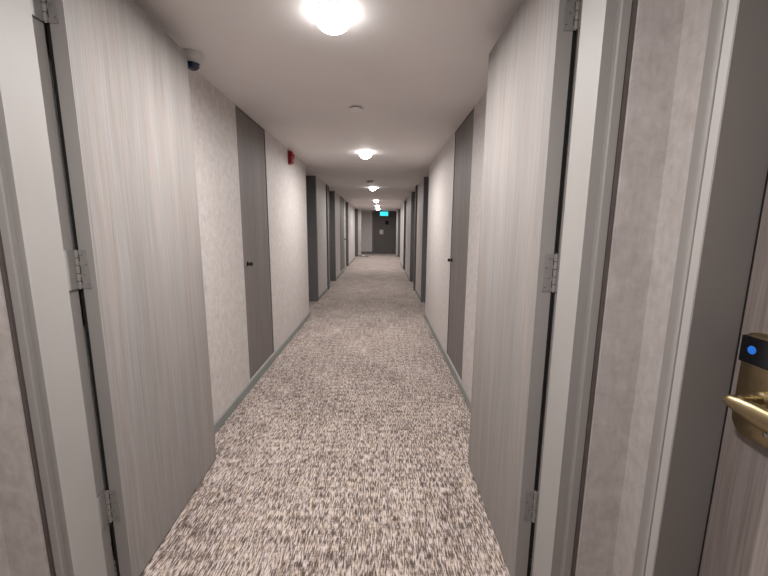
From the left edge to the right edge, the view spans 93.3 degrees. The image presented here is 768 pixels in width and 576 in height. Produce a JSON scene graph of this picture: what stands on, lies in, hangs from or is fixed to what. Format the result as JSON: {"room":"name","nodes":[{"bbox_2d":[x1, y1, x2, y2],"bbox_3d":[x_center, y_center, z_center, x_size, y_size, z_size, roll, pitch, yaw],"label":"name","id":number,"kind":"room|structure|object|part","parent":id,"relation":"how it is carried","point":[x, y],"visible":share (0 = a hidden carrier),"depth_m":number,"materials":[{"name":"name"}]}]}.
{"room":"hotel corridor","nodes":[
{"label":"hotel corridor","id":0,"kind":"room"},
{"bbox_2d":[0,22,360,575],"bbox_3d":[-1.418,-1.220,8.807,0.645,2.400,24.200,0,9,-1],"label":"wall","id":1,"kind":"structure","parent":0,"point":[23,552],"depth_m":2.63,"materials":[{"name":"paint"}]},
{"bbox_2d":[30,0,215,575],"bbox_3d":[-1.046,-0.010,1.647,0.060,2.318,0.875,0,9,-3],"label":"door","id":2,"kind":"structure","parent":1,"relation":"in","point":[121,83],"depth_m":1.47,"materials":[{"name":"laminate"}]},
{"bbox_3d":[-1.045,-0.881,1.084,0.003,0.134,0.047,0,9,-3],"label":"frame plate","id":3,"kind":"part","parent":2,"relation":"part of","materials":[{"name":"paint"}]},
{"bbox_3d":[-1.052,-0.060,1.219,0.003,0.134,0.047,0,9,-3],"label":"frame plate","id":4,"kind":"part","parent":2,"relation":"part of","materials":[{"name":"paint"}]},
{"bbox_3d":[-1.060,0.840,1.367,0.003,0.134,0.047,0,9,-3],"label":"frame plate","id":5,"kind":"part","parent":2,"relation":"part of","materials":[{"name":"paint"}]},
{"bbox_2d":[111,255,360,560],"bbox_3d":[-1.246,-0.074,8.997,0.280,0.080,24.200,0,9,-1],"label":"baseboard","id":6,"kind":"structure","parent":1,"relation":"attached to","point":[221,420],"depth_m":3.36,"materials":[{"name":"paint"}]},
{"bbox_2d":[235,105,273,378],"bbox_3d":[-1.219,-0.374,3.430,0.132,2.313,0.738,0,9,-1],"label":"door","id":7,"kind":"structure","parent":1,"relation":"in","point":[250,135],"depth_m":3.38,"materials":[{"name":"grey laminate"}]},
{"bbox_2d":[288,150,294,164],"bbox_3d":[-1.158,-1.632,4.546,0.077,0.166,0.100,0,9,-1],"label":"fire alarm","id":8,"kind":"object","parent":1,"relation":"attached to","point":[291,156],"visible":1,"depth_m":4.51,"materials":[{"name":"red plastic"}]},
{"bbox_2d":[306,175,318,300],"bbox_3d":[-1.380,-0.823,6.398,0.280,2.399,1.315,0,9,-1],"label":"room door","id":9,"kind":"structure","parent":1,"relation":"in","point":[311,196],"depth_m":6.96,"materials":[{"name":"grey paint"}]},
{"bbox_2d":[0,0,637,575],"bbox_3d":[-0.224,0.048,1.163,1.745,2.400,0.208,0,9,-1],"label":"door frame","id":10,"kind":"structure","parent":1,"relation":"attached to","point":[45,317],"depth_m":1.11,"materials":[{"name":"grey paint"}]},
{"bbox_2d":[326,184,328,289],"bbox_3d":[-1.299,-1.143,8.345,0.035,2.400,0.060,0,9,-1],"label":"trim","id":11,"kind":"structure","parent":1,"relation":"attached to","point":[326,184],"depth_m":8.32,"materials":[{"name":"grey paint"}]},
{"bbox_2d":[328,186,335,280],"bbox_3d":[-1.418,-1.293,9.252,0.212,2.399,1.200,0,9,-1],"label":"room door","id":12,"kind":"structure","parent":1,"relation":"in","point":[331,194],"depth_m":9.73,"materials":[{"name":"grey paint"}]},
{"bbox_2d":[340,196,345,271],"bbox_3d":[-1.368,-1.738,11.712,0.132,2.313,1.398,0,9,-1],"label":"door","id":13,"kind":"structure","parent":1,"relation":"in","point":[342,229],"depth_m":11.75,"materials":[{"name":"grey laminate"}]},
{"bbox_2d":[345,200,348,265],"bbox_3d":[-1.452,-1.950,13.248,0.212,2.399,1.100,0,9,-1],"label":"room door","id":14,"kind":"structure","parent":1,"relation":"in","point":[346,203],"depth_m":13.70,"materials":[{"name":"grey paint"}]},
{"bbox_2d":[355,209,357,255],"bbox_3d":[-1.426,-2.717,17.910,0.212,2.399,1.249,0,9,-1],"label":"room door","id":15,"kind":"structure","parent":1,"relation":"in","point":[356,210],"depth_m":18.45,"materials":[{"name":"grey paint"}]},
{"bbox_2d":[114,253,532,575],"bbox_3d":[-0.288,-0.013,9.168,4.800,0.080,24.500,0,9,-1],"label":"floor","id":16,"kind":"structure","parent":0,"point":[348,455],"depth_m":2.24,"materials":[{"name":"carpet"}]},
{"bbox_2d":[133,0,521,210],"bbox_3d":[-0.266,-2.470,8.763,4.800,0.100,24.500,0,9,-1],"label":"ceiling","id":17,"kind":"structure","parent":0,"point":[416,70],"depth_m":2.27,"materials":[{"name":"white paint"}]},
{"bbox_2d":[183,48,203,70],"bbox_3d":[-1.082,-1.276,2.046,0.124,0.089,0.124,0,9,-1],"label":"security camera","id":18,"kind":"object","parent":17,"relation":"attached to","point":[195,59],"visible":0.81,"depth_m":2.02,"materials":[{"name":"white plastic"}]},
{"bbox_2d":[313,0,351,34],"bbox_3d":[-0.232,-1.206,1.644,0.174,0.082,0.174,0,9,-1],"label":"ceiling light","id":19,"kind":"object","parent":17,"relation":"attached to","point":[332,17],"visible":1,"depth_m":1.59,"materials":[{"name":"white glass"}]},
{"bbox_2d":[349,106,362,111],"bbox_3d":[-0.228,-1.453,2.941,0.116,0.015,0.116,0,9,-1],"label":"smoke detector","id":20,"kind":"object","parent":17,"relation":"attached to","point":[353,108],"visible":1,"depth_m":2.93,"materials":[{"name":"grey plastic"}]},
{"bbox_2d":[359,151,371,158],"bbox_3d":[-0.237,-1.701,4.654,0.174,0.082,0.174,0,9,-1],"label":"ceiling light","id":21,"kind":"object","parent":17,"relation":"attached to","point":[363,154],"visible":1,"depth_m":4.60,"materials":[{"name":"white glass"}]},
{"bbox_2d":[361,209,396,209],"bbox_3d":[-0.262,-3.982,18.376,1.810,0.035,0.160,0,9,-1],"label":"lintel","id":22,"kind":"object","parent":17,"relation":"attached to","point":[361,209],"visible":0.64,"depth_m":18.30,"materials":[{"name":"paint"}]},
{"bbox_2d":[380,211,387,215],"bbox_3d":[0.005,-4.100,19.897,0.470,0.292,0.048,0,9,-1],"label":"exit sign","id":23,"kind":"object","parent":17,"relation":"hanging from","point":[382,213],"visible":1,"depth_m":19.88,"materials":[{"name":"teal plastic"}]},
{"bbox_2d":[361,211,371,251],"bbox_3d":[-0.326,-3.192,20.856,2.700,2.400,0.200,0,9,-1],"label":"wall","id":24,"kind":"structure","parent":0,"point":[366,216],"depth_m":20.74,"materials":[{"name":"paint"}]},
{"bbox_2d":[372,211,396,253],"bbox_3d":[0.017,-3.181,20.811,1.385,2.399,0.140,0,9,-1],"label":"end door","id":25,"kind":"structure","parent":24,"relation":"in","point":[383,227],"depth_m":20.78,"materials":[{"name":"grey paint"}]},
{"bbox_2d":[396,0,712,575],"bbox_3d":[0.876,-1.203,8.830,0.470,2.400,24.202,0,9,0],"label":"wall","id":26,"kind":"structure","parent":0,"point":[670,37],"depth_m":1.06,"materials":[{"name":"paint"}]},
{"bbox_2d":[398,209,400,256],"bbox_3d":[0.812,-2.701,17.931,0.202,2.399,1.249,0,9,-1],"label":"room door","id":27,"kind":"structure","parent":26,"relation":"in","point":[399,210],"depth_m":18.44,"materials":[{"name":"grey paint"}]},
{"bbox_2d":[403,198,406,268],"bbox_3d":[0.804,-1.780,12.332,0.212,2.399,1.000,0,9,-1],"label":"room door","id":28,"kind":"structure","parent":26,"relation":"in","point":[404,242],"depth_m":12.68,"materials":[{"name":"grey paint"}]},
{"bbox_2d":[410,187,415,284],"bbox_3d":[0.830,-1.276,9.273,0.212,2.399,1.200,0,9,-1],"label":"room door","id":29,"kind":"structure","parent":26,"relation":"in","point":[413,194],"depth_m":9.75,"materials":[{"name":"grey paint"}]},
{"bbox_2d":[413,185,417,290],"bbox_3d":[0.725,-1.122,8.325,0.038,2.400,0.060,0,9,-1],"label":"trim","id":30,"kind":"structure","parent":26,"relation":"attached to","point":[416,185],"depth_m":8.28,"materials":[{"name":"grey paint"}]},
{"bbox_2d":[421,177,428,301],"bbox_3d":[0.830,-0.807,6.419,0.260,2.399,1.315,0,9,-1],"label":"room door","id":31,"kind":"structure","parent":26,"relation":"in","point":[426,179],"depth_m":6.99,"materials":[{"name":"grey paint"}]},
{"bbox_2d":[447,108,473,381],"bbox_3d":[0.729,-0.358,3.439,0.132,2.313,0.748,0,9,-1],"label":"door","id":32,"kind":"structure","parent":26,"relation":"in","point":[462,153],"depth_m":3.40,"materials":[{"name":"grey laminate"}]},
{"bbox_2d":[396,255,534,540],"bbox_3d":[0.766,-0.060,9.017,0.246,0.080,24.201,0,9,0],"label":"baseboard","id":33,"kind":"structure","parent":26,"relation":"attached to","point":[459,384],"depth_m":3.76,"materials":[{"name":"paint"}]},
{"bbox_2d":[468,0,582,575],"bbox_3d":[0.565,0.005,1.645,0.064,2.318,0.835,0,9,-1],"label":"door","id":34,"kind":"structure","parent":26,"relation":"in","point":[530,64],"depth_m":1.44,"materials":[{"name":"laminate"}]},
{"bbox_3d":[0.591,0.852,1.385,0.003,0.134,0.047,0,9,-1],"label":"frame plate","id":35,"kind":"part","parent":34,"relation":"part of","materials":[{"name":"paint"}]},
{"bbox_3d":[0.599,-0.048,1.237,0.003,0.134,0.047,0,9,-1],"label":"frame plate","id":36,"kind":"part","parent":34,"relation":"part of","materials":[{"name":"paint"}]},
{"bbox_3d":[0.606,-0.869,1.102,0.003,0.134,0.047,0,9,-1],"label":"frame plate","id":37,"kind":"part","parent":34,"relation":"part of","materials":[{"name":"paint"}]},
{"bbox_2d":[632,0,767,575],"bbox_3d":[0.860,0.174,0.456,0.202,2.399,1.035,0,9,-1],"label":"room door","id":38,"kind":"structure","parent":26,"relation":"in","point":[704,512],"depth_m":0.88,"materials":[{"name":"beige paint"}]},
{"bbox_3d":[0.907,0.180,0.456,0.045,2.368,0.885,0,9,-1],"label":"door","id":39,"kind":"part","parent":38,"relation":"part of","materials":[{"name":"laminate"}]},
{"bbox_3d":[0.812,0.282,0.771,0.028,0.055,0.167,-1,9,-6],"label":"lever handle","id":40,"kind":"part","parent":38,"relation":"part of","materials":[{"name":"gold metal"}]},
{"bbox_2d":[747,346,755,353],"bbox_3d":[0.852,0.144,0.840,0.001,0.020,0.020,0,9,-1],"label":"light","id":41,"kind":"object","parent":38,"relation":"attached to","point":[750,349],"depth_m":0.84,"materials":[{"name":"blue plastic"}]}
]}

